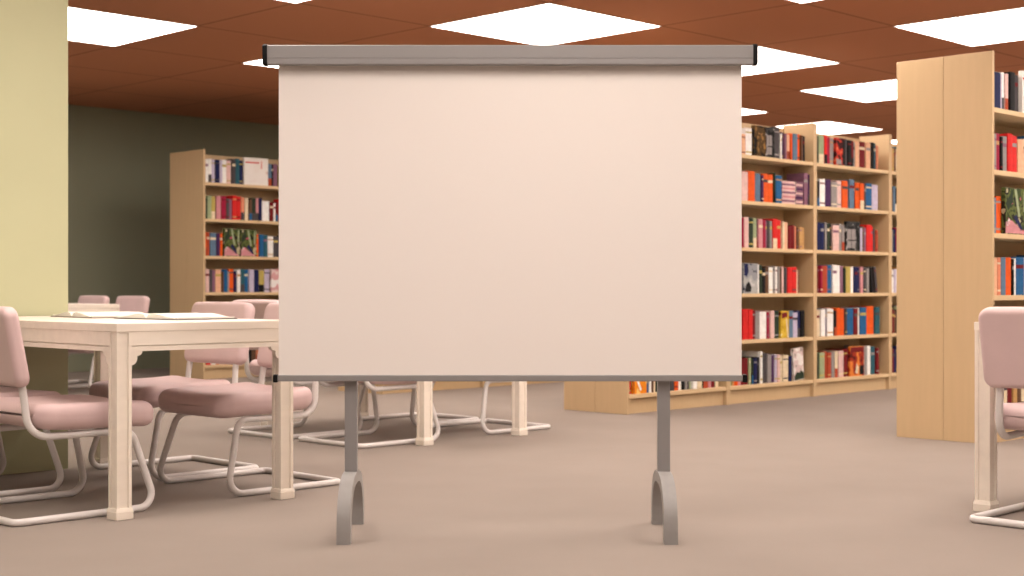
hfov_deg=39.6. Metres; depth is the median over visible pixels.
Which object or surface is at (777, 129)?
book
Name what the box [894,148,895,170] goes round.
book
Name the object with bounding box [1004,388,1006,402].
book
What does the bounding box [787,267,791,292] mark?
book
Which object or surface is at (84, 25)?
ceiling light panel
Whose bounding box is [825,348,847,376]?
book
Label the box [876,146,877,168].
book
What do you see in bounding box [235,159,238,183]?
book
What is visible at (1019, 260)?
book
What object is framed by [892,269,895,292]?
book
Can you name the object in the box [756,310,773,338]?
book
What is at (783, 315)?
book
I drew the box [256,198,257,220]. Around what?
book
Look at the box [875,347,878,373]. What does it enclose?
book
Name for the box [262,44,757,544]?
projection screen
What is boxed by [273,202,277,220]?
book
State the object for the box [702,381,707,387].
book
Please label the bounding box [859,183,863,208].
book
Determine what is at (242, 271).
book
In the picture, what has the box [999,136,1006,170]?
book
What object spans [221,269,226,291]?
book
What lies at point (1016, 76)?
book
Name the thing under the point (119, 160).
wall
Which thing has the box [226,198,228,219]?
book
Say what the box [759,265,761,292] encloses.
book
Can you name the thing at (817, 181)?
book
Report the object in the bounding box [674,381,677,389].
book
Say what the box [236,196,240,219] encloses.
book
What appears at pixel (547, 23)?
ceiling light panel
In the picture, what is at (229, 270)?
book
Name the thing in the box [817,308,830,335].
book
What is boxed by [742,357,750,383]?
book
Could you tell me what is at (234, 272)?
book
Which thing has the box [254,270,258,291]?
book
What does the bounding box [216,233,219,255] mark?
book
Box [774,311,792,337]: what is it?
book
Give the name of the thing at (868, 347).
book
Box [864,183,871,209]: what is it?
book
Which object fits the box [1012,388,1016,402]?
book
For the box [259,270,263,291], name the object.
book
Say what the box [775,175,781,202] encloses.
book
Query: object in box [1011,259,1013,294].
book
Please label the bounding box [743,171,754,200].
book
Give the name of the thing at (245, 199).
book
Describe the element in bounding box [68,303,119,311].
table
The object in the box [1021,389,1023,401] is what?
book
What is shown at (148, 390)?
chair
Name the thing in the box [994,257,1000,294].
book
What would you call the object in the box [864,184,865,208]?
book
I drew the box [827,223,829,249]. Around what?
book
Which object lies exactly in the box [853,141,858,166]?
book
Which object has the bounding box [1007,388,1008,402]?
book
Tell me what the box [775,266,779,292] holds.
book
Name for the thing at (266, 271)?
book
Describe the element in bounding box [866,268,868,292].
book
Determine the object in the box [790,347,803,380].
book
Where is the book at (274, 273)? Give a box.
[270,269,278,291]
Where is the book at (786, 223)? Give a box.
[785,222,787,248]
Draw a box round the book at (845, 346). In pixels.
[844,345,866,374]
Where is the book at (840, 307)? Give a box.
[840,307,858,334]
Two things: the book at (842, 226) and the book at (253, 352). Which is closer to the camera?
the book at (842, 226)
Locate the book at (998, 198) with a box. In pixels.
[994,196,1000,232]
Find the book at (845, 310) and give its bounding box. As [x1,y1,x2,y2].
[844,309,846,334]
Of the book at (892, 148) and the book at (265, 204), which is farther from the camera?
the book at (265, 204)
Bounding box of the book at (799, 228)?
[798,227,801,248]
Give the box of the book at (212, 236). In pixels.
[209,233,215,255]
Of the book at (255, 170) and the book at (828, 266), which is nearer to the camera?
the book at (828, 266)
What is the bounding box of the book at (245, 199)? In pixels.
[244,198,247,219]
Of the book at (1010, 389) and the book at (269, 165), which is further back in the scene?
the book at (269, 165)
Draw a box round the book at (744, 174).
[742,171,747,200]
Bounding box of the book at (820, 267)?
[819,266,822,292]
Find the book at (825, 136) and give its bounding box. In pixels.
[822,135,826,163]
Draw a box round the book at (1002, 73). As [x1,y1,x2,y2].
[999,72,1003,108]
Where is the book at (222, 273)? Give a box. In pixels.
[221,272,223,291]
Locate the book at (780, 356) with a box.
[780,356,781,381]
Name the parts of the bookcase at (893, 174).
panel, shelf, shelf, panel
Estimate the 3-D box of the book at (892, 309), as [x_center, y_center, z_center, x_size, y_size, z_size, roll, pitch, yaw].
[3.286,0.291,12.522,0.159,0.210,0.034,0,0,45]
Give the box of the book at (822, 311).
[817,309,824,335]
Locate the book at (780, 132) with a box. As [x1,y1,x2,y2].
[780,132,782,158]
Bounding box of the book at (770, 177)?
[768,174,772,202]
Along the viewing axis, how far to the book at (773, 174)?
11.20 m
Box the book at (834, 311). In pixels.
[833,310,836,335]
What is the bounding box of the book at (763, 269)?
[762,268,764,292]
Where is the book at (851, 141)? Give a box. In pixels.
[851,141,852,166]
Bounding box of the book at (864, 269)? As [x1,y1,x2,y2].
[863,268,865,292]
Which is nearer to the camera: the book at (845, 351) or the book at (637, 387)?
the book at (637, 387)
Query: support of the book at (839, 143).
on the bookcase at (879, 219)
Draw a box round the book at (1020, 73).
[1018,71,1023,112]
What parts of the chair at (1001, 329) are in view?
frame, backrest, seat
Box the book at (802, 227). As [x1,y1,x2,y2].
[802,227,803,248]
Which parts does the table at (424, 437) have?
leg, leg, leg, leg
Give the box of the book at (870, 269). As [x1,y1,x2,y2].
[863,267,872,292]
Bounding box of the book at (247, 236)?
[240,229,255,256]
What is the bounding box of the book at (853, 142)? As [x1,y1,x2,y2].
[853,142,854,166]
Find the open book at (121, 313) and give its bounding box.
[50,311,144,317]
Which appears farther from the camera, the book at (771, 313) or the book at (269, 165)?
the book at (269, 165)
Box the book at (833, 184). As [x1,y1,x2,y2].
[831,182,836,206]
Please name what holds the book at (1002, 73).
on the bookcase at (971, 118)
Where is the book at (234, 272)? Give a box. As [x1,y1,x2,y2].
[233,271,235,291]
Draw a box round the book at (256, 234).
[256,234,257,256]
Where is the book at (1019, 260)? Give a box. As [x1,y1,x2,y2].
[1010,257,1023,294]
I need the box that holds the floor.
[0,368,1023,575]
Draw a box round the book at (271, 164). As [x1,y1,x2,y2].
[271,164,272,185]
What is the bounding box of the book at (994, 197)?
[994,197,995,232]
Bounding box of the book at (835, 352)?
[831,351,837,376]
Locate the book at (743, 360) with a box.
[741,359,744,384]
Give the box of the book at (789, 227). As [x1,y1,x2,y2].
[788,226,790,248]
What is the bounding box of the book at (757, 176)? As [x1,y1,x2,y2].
[755,173,759,201]
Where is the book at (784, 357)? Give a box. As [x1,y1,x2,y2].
[780,355,787,381]
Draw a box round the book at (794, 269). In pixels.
[792,267,796,292]
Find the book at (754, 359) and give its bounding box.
[753,358,756,383]
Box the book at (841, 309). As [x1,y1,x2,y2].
[840,308,843,334]
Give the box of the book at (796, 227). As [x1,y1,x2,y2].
[796,227,797,248]
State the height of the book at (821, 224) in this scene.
0.222 m
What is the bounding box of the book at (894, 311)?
[894,311,895,332]
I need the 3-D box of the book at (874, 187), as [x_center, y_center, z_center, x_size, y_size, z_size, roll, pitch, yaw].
[3.069,-0.779,12.333,0.097,0.220,0.180,0,0,-45]
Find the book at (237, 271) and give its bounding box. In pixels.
[233,270,239,291]
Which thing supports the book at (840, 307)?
on the bookcase at (879, 219)
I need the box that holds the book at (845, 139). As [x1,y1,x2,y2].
[833,139,846,165]
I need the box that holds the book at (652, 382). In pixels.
[651,381,653,391]
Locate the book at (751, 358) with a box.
[751,358,752,383]
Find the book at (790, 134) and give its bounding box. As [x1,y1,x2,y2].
[788,133,791,159]
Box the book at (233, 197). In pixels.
[226,195,235,219]
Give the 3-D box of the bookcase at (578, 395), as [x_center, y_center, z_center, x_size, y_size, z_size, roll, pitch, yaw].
[0.897,-0.228,10.611,0.301,2.215,1.174,0,0,45]
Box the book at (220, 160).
[220,160,221,182]
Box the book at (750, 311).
[748,309,752,339]
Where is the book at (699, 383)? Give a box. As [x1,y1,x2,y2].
[697,381,701,388]
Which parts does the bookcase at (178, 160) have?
panel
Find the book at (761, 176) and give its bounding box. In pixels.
[760,175,763,201]
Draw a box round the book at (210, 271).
[209,270,211,291]
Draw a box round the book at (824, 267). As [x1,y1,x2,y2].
[823,266,826,292]
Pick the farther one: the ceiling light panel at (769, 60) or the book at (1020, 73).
the ceiling light panel at (769, 60)
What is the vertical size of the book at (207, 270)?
0.225 m
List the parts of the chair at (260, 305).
backrest, seat, frame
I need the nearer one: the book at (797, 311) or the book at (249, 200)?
the book at (797, 311)
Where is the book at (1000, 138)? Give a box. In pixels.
[999,137,1002,170]
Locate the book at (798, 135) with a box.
[797,134,799,160]
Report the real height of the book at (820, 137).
0.230 m
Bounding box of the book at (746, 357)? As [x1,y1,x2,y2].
[746,357,758,383]
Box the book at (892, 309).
[892,309,893,332]
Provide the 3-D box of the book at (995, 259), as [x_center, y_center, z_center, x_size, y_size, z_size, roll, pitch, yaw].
[2.692,-0.066,8.154,0.050,0.214,0.167,0,0,-45]
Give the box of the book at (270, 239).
[268,236,272,256]
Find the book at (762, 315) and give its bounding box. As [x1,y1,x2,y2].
[759,311,765,338]
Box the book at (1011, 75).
[1003,72,1014,110]
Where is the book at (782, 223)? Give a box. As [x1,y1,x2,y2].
[781,222,784,248]
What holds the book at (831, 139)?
on the bookcase at (879, 219)
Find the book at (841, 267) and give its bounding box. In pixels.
[840,266,842,292]
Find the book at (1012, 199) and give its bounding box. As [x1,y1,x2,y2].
[1001,187,1023,234]
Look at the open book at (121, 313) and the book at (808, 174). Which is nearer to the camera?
the open book at (121, 313)
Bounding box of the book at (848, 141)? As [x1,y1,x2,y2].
[847,140,850,165]
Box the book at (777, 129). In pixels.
[771,127,779,157]
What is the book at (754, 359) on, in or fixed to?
on the bookcase at (797, 215)
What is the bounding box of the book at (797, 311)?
[779,310,799,336]
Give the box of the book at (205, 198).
[205,198,206,218]
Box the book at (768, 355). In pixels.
[767,354,770,382]
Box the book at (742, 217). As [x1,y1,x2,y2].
[742,217,743,246]
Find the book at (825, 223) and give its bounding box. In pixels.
[820,222,826,249]
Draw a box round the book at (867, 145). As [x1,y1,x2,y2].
[865,142,869,167]
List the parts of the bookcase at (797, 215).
panel, panel, shelf, shelf, shelf, shelf, shelf, shelf, panel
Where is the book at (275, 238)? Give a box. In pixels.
[271,236,277,256]
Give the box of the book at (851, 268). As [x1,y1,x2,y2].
[850,267,852,292]
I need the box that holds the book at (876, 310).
[873,307,879,333]
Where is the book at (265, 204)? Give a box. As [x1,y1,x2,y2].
[262,201,268,220]
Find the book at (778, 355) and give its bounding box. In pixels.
[777,354,779,381]
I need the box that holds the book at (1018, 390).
[1017,389,1020,402]
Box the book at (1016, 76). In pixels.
[1015,75,1017,111]
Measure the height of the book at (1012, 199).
0.268 m
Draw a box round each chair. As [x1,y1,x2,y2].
[0,306,154,526]
[0,386,63,496]
[68,295,109,385]
[68,296,149,388]
[88,302,258,479]
[157,303,339,496]
[228,299,362,438]
[298,381,439,448]
[358,383,478,425]
[433,381,550,434]
[969,307,1023,528]
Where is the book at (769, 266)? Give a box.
[769,266,774,292]
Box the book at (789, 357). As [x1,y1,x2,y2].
[788,356,791,380]
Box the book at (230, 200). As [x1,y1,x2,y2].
[229,199,231,219]
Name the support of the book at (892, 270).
on the bookcase at (893, 174)
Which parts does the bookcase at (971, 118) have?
panel, shelf, shelf, shelf, shelf, panel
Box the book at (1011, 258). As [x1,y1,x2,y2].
[1011,258,1015,294]
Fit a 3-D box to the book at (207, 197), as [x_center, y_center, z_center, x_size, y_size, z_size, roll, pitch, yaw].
[-2.985,-0.781,13.820,0.164,0.225,0.044,0,0,45]
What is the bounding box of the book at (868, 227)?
[860,225,870,251]
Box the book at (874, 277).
[865,266,877,292]
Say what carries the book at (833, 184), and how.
on the bookcase at (879, 219)
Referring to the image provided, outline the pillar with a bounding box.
[0,0,67,474]
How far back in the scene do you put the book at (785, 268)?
11.30 m
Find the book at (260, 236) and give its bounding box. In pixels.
[258,234,263,256]
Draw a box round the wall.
[68,105,278,371]
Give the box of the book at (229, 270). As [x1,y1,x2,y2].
[227,269,232,291]
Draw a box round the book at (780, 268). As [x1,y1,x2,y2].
[780,268,781,292]
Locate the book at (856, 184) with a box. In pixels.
[855,183,858,208]
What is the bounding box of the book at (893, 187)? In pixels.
[892,186,894,211]
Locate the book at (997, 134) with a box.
[994,133,998,169]
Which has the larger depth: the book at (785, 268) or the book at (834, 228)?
the book at (834, 228)
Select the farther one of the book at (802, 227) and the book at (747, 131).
the book at (802, 227)
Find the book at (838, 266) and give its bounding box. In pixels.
[837,265,839,292]
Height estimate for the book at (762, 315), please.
0.212 m
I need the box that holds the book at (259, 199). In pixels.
[258,198,261,220]
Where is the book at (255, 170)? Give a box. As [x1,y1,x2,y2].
[243,157,267,185]
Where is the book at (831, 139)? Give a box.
[830,138,832,163]
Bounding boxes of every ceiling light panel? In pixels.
[68,7,197,45]
[243,59,278,67]
[279,0,308,2]
[430,3,661,44]
[742,46,838,75]
[742,108,767,114]
[773,121,882,134]
[789,0,818,2]
[800,79,896,101]
[893,7,1023,45]
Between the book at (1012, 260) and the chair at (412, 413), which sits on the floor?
the chair at (412, 413)
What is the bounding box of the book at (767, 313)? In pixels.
[766,312,768,338]
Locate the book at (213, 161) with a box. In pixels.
[212,159,214,182]
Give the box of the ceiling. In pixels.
[68,0,1023,139]
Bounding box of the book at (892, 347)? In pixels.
[892,347,896,372]
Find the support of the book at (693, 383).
on the bookcase at (614, 397)
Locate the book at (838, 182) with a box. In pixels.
[831,181,840,207]
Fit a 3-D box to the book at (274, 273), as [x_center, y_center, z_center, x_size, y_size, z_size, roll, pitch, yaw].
[-2.385,-0.075,14.295,0.098,0.232,0.024,0,0,-45]
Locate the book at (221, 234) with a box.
[220,233,222,255]
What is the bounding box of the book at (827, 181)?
[825,179,830,206]
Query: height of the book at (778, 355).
0.217 m
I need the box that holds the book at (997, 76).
[994,72,1000,107]
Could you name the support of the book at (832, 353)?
on the bookcase at (879, 219)
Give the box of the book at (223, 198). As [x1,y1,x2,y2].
[221,196,225,218]
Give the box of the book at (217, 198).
[215,196,220,218]
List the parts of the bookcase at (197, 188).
panel, shelf, shelf, shelf, shelf, shelf, panel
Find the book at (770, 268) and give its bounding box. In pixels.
[769,267,772,292]
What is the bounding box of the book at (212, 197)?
[211,196,214,218]
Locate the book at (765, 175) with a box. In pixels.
[760,174,767,201]
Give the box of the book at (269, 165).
[268,164,270,185]
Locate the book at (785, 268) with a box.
[784,267,786,292]
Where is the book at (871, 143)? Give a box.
[870,142,873,168]
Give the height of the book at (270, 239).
0.206 m
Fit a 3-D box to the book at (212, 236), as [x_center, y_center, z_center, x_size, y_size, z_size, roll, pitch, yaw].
[-2.954,-0.423,13.848,0.066,0.224,0.163,0,0,-45]
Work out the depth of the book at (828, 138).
11.73 m
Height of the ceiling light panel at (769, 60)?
0.004 m
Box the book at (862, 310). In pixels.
[853,307,865,334]
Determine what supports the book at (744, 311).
on the bookcase at (797, 215)
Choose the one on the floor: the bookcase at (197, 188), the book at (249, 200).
the bookcase at (197, 188)
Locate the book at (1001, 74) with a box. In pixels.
[1001,74,1001,108]
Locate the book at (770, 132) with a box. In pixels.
[766,127,774,157]
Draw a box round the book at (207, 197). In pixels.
[205,196,210,218]
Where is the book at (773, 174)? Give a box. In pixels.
[760,173,774,202]
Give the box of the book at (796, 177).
[787,173,807,204]
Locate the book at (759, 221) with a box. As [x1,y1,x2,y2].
[756,219,762,247]
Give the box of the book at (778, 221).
[777,220,780,248]
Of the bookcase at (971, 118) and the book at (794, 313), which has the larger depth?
the book at (794, 313)
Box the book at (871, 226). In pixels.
[871,226,872,251]
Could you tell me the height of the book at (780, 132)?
0.215 m
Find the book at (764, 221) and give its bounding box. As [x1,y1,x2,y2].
[763,220,765,247]
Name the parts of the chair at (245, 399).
seat, frame, backrest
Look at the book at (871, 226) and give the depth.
12.23 m
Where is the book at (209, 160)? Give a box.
[208,159,211,181]
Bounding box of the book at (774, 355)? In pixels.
[771,354,776,381]
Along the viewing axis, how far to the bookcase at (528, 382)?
12.87 m
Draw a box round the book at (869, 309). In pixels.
[849,306,872,333]
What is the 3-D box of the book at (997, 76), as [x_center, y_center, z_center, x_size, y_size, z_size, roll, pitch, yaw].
[2.706,-1.126,8.171,0.175,0.210,0.089,0,0,45]
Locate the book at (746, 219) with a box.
[744,217,748,247]
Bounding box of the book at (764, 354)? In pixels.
[763,353,766,382]
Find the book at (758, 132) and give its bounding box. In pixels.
[751,125,765,156]
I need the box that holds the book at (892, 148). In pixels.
[892,148,893,170]
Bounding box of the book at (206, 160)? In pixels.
[205,159,207,181]
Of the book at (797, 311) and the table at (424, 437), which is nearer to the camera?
the table at (424, 437)
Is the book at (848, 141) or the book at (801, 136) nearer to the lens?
the book at (801, 136)
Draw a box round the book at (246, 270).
[245,269,247,291]
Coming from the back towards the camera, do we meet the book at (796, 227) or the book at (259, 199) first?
the book at (259, 199)
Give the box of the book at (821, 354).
[817,352,824,378]
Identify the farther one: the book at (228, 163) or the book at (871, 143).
the book at (228, 163)
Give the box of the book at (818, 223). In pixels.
[817,222,819,249]
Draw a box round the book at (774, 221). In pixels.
[763,219,776,247]
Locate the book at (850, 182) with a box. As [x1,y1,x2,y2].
[833,179,853,208]
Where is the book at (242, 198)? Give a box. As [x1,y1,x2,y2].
[241,197,243,219]
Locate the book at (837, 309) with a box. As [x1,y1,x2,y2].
[821,307,839,335]
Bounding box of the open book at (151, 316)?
[114,313,236,319]
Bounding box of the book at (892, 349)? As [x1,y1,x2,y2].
[892,349,893,372]
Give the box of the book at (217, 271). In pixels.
[210,269,220,291]
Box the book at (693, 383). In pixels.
[691,381,696,388]
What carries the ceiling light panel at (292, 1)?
attached to the ceiling
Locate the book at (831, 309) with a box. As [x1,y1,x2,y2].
[831,309,832,335]
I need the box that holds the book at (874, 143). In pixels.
[874,143,875,168]
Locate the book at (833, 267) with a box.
[831,265,836,292]
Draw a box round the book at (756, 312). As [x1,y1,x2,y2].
[755,311,758,338]
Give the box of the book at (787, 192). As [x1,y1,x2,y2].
[782,191,795,193]
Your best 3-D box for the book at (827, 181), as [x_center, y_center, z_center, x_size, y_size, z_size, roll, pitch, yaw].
[2.545,-0.783,11.797,0.080,0.228,0.184,0,0,-45]
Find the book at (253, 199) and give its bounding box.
[248,198,255,220]
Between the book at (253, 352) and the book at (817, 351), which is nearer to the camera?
the book at (817, 351)
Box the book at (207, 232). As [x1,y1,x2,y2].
[207,232,208,255]
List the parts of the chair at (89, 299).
frame, backrest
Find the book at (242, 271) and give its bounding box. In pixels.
[233,269,244,291]
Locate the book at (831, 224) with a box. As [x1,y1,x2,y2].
[831,224,840,250]
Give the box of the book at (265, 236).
[264,235,267,256]
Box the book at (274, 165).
[273,164,276,185]
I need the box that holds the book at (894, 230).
[892,229,895,252]
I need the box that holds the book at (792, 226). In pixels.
[788,225,794,248]
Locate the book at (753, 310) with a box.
[753,310,754,338]
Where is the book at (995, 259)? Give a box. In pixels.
[994,258,996,294]
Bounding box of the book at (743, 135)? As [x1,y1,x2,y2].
[742,134,744,153]
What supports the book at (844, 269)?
on the bookcase at (879, 219)
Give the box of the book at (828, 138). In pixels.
[827,137,829,163]
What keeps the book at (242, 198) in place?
on the bookcase at (197, 188)
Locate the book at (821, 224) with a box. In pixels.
[820,223,823,249]
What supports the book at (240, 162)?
on the bookcase at (197, 188)
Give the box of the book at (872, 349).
[870,346,874,373]
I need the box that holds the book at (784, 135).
[783,134,786,158]
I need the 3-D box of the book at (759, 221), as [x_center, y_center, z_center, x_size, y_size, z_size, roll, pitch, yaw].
[1.876,-0.423,11.118,0.053,0.225,0.168,0,0,-45]
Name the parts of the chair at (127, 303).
seat, frame, backrest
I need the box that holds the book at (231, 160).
[225,159,234,183]
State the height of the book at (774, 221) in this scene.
0.236 m
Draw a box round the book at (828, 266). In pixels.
[817,265,830,292]
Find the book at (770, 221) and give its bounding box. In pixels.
[770,221,771,247]
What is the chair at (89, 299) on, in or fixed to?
on the floor
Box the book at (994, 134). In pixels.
[994,134,995,169]
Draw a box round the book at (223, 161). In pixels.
[222,160,225,182]
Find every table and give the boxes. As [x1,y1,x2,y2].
[18,316,294,520]
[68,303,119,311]
[261,376,527,445]
[973,322,998,511]
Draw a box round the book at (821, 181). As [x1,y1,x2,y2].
[817,179,824,205]
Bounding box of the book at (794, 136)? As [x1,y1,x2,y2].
[792,134,796,159]
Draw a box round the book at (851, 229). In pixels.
[844,221,859,250]
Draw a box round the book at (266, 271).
[255,269,269,291]
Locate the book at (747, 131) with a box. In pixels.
[742,128,751,154]
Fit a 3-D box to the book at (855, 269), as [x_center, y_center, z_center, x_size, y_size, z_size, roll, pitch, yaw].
[2.858,-0.070,12.097,0.169,0.222,0.047,0,0,45]
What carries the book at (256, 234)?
on the bookcase at (197, 188)
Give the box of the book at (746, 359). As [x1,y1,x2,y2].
[742,358,747,384]
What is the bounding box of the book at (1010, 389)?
[1009,388,1011,402]
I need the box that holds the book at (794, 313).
[793,312,796,337]
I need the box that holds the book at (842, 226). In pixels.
[841,225,843,250]
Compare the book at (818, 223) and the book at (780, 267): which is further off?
the book at (818, 223)
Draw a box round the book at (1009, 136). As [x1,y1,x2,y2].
[999,133,1012,171]
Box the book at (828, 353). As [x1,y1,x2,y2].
[827,352,830,377]
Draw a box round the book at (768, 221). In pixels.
[766,220,769,247]
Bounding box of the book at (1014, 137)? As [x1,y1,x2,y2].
[1013,136,1016,171]
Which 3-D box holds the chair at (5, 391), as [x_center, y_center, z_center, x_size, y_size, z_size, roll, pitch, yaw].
[-2.347,0.474,6.166,0.598,0.811,0.633,0,0,45]
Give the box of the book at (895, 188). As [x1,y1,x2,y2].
[895,188,896,211]
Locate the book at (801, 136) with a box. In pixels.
[800,135,802,160]
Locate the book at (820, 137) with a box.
[817,135,823,162]
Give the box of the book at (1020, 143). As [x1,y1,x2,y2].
[1017,139,1023,172]
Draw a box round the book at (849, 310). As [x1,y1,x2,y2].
[844,308,852,334]
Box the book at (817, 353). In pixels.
[817,353,818,378]
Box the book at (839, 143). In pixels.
[834,138,844,165]
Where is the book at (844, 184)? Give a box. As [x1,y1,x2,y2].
[841,181,847,207]
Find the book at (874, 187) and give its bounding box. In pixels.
[872,185,877,209]
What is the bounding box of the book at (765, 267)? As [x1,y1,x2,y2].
[762,266,768,292]
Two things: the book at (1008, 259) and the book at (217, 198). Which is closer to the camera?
the book at (1008, 259)
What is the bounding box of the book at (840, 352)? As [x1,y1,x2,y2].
[820,350,842,376]
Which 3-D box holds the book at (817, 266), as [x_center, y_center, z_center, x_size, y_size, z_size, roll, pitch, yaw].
[2.446,-0.069,11.712,0.029,0.220,0.180,0,0,-45]
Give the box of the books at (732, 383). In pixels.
[273,136,1023,385]
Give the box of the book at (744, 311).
[742,309,747,339]
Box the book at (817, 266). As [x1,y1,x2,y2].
[817,266,818,292]
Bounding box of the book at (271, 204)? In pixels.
[269,202,273,220]
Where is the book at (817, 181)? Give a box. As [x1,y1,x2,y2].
[817,181,818,205]
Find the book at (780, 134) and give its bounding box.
[780,134,781,158]
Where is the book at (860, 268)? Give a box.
[859,267,862,292]
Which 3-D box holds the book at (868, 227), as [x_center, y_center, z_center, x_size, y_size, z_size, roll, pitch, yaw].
[2.995,-0.427,12.250,0.075,0.232,0.183,0,0,-45]
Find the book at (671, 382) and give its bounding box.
[670,381,673,390]
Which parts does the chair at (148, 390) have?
seat, frame, backrest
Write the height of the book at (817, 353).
0.210 m
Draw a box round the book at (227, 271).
[227,271,228,291]
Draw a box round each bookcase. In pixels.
[170,151,278,376]
[187,149,278,378]
[338,386,344,390]
[368,381,484,393]
[485,381,563,386]
[564,381,594,411]
[595,381,727,414]
[728,123,814,404]
[815,124,889,395]
[890,135,896,388]
[897,57,943,439]
[944,51,1023,442]
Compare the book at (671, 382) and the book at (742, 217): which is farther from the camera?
the book at (742, 217)
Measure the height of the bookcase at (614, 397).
2.215 m
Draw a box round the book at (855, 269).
[853,267,857,292]
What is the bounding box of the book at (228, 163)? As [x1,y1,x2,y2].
[226,160,230,183]
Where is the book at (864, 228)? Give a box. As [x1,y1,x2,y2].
[864,228,865,251]
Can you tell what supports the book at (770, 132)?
on the bookcase at (797, 215)
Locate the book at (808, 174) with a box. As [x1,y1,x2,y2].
[808,174,808,204]
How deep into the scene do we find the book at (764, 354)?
11.11 m
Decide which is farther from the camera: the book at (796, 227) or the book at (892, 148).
the book at (892, 148)
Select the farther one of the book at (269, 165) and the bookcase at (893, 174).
the book at (269, 165)
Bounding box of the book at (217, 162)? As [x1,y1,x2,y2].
[215,160,219,182]
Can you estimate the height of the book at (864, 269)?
0.216 m
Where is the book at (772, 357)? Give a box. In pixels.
[771,356,773,382]
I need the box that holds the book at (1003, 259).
[1000,257,1005,294]
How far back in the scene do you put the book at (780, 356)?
11.27 m
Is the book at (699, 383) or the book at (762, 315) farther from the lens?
the book at (762, 315)
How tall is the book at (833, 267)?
0.232 m
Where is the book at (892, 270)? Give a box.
[892,270,893,292]
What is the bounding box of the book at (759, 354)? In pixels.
[742,351,762,383]
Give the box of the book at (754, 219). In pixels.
[753,218,755,247]
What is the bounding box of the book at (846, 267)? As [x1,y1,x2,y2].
[843,266,849,292]
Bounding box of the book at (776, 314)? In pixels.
[774,312,778,337]
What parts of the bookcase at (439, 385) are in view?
panel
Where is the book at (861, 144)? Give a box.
[859,142,864,167]
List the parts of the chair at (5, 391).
seat, frame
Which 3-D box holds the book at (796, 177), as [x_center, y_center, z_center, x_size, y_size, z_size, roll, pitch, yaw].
[2.321,-0.800,11.569,0.054,0.262,0.170,0,0,-45]
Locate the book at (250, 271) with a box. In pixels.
[248,269,253,291]
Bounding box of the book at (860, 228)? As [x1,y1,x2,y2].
[860,228,861,250]
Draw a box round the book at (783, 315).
[779,311,788,337]
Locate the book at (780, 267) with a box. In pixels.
[780,267,783,292]
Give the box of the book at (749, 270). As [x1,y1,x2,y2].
[742,263,757,292]
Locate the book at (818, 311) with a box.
[817,310,819,335]
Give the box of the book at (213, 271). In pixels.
[212,270,214,291]
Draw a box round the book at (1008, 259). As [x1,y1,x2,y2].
[1006,257,1010,294]
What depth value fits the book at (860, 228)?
12.09 m
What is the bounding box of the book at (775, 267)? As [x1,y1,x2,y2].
[775,267,776,292]
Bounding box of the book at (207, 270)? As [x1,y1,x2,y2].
[206,269,208,291]
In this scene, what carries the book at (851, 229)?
on the bookcase at (879, 219)
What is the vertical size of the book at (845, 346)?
0.250 m
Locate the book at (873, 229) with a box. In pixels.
[873,229,874,251]
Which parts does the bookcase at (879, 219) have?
panel, panel, shelf, shelf, shelf, shelf, shelf, shelf, panel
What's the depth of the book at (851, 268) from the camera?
12.01 m
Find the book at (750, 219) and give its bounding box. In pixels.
[749,218,752,247]
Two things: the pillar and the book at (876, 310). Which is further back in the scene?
the book at (876, 310)
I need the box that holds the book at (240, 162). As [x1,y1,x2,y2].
[239,160,242,183]
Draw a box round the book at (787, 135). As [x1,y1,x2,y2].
[787,135,788,158]
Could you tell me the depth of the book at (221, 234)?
13.86 m
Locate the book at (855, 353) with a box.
[848,346,863,375]
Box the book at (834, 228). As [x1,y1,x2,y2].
[831,225,838,250]
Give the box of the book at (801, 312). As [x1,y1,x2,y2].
[800,311,803,336]
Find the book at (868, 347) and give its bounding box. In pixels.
[867,346,869,374]
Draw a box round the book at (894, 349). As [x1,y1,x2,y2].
[894,349,895,372]
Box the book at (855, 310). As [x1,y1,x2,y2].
[853,308,857,334]
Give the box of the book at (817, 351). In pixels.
[817,351,826,377]
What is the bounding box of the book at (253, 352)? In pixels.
[251,350,255,360]
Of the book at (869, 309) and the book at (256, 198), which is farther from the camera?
the book at (256, 198)
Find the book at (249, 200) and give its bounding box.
[248,199,251,219]
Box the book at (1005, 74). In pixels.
[1004,73,1007,109]
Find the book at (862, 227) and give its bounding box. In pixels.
[860,226,863,250]
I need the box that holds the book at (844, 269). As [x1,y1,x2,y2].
[843,268,845,292]
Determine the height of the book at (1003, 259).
0.218 m
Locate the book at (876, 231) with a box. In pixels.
[875,230,877,251]
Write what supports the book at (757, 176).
on the bookcase at (797, 215)
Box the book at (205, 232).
[205,232,206,255]
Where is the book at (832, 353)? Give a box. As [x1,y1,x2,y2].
[827,351,833,377]
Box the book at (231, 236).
[223,228,239,255]
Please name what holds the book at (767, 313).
on the bookcase at (797, 215)
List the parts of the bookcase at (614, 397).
panel, shelf, panel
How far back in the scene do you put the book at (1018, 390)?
8.31 m
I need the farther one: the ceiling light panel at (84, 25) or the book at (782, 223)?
the book at (782, 223)
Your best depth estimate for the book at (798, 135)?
11.45 m
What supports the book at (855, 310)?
on the bookcase at (879, 219)
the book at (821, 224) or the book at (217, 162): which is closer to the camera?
the book at (821, 224)
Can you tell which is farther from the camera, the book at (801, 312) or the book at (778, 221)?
the book at (801, 312)
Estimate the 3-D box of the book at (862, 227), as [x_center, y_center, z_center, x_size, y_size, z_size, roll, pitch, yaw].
[2.930,-0.418,12.185,0.029,0.215,0.177,0,0,-45]
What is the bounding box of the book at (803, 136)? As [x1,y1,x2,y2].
[803,136,804,160]
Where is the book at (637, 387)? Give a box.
[631,381,646,393]
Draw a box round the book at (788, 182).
[782,181,794,183]
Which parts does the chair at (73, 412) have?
backrest, seat, frame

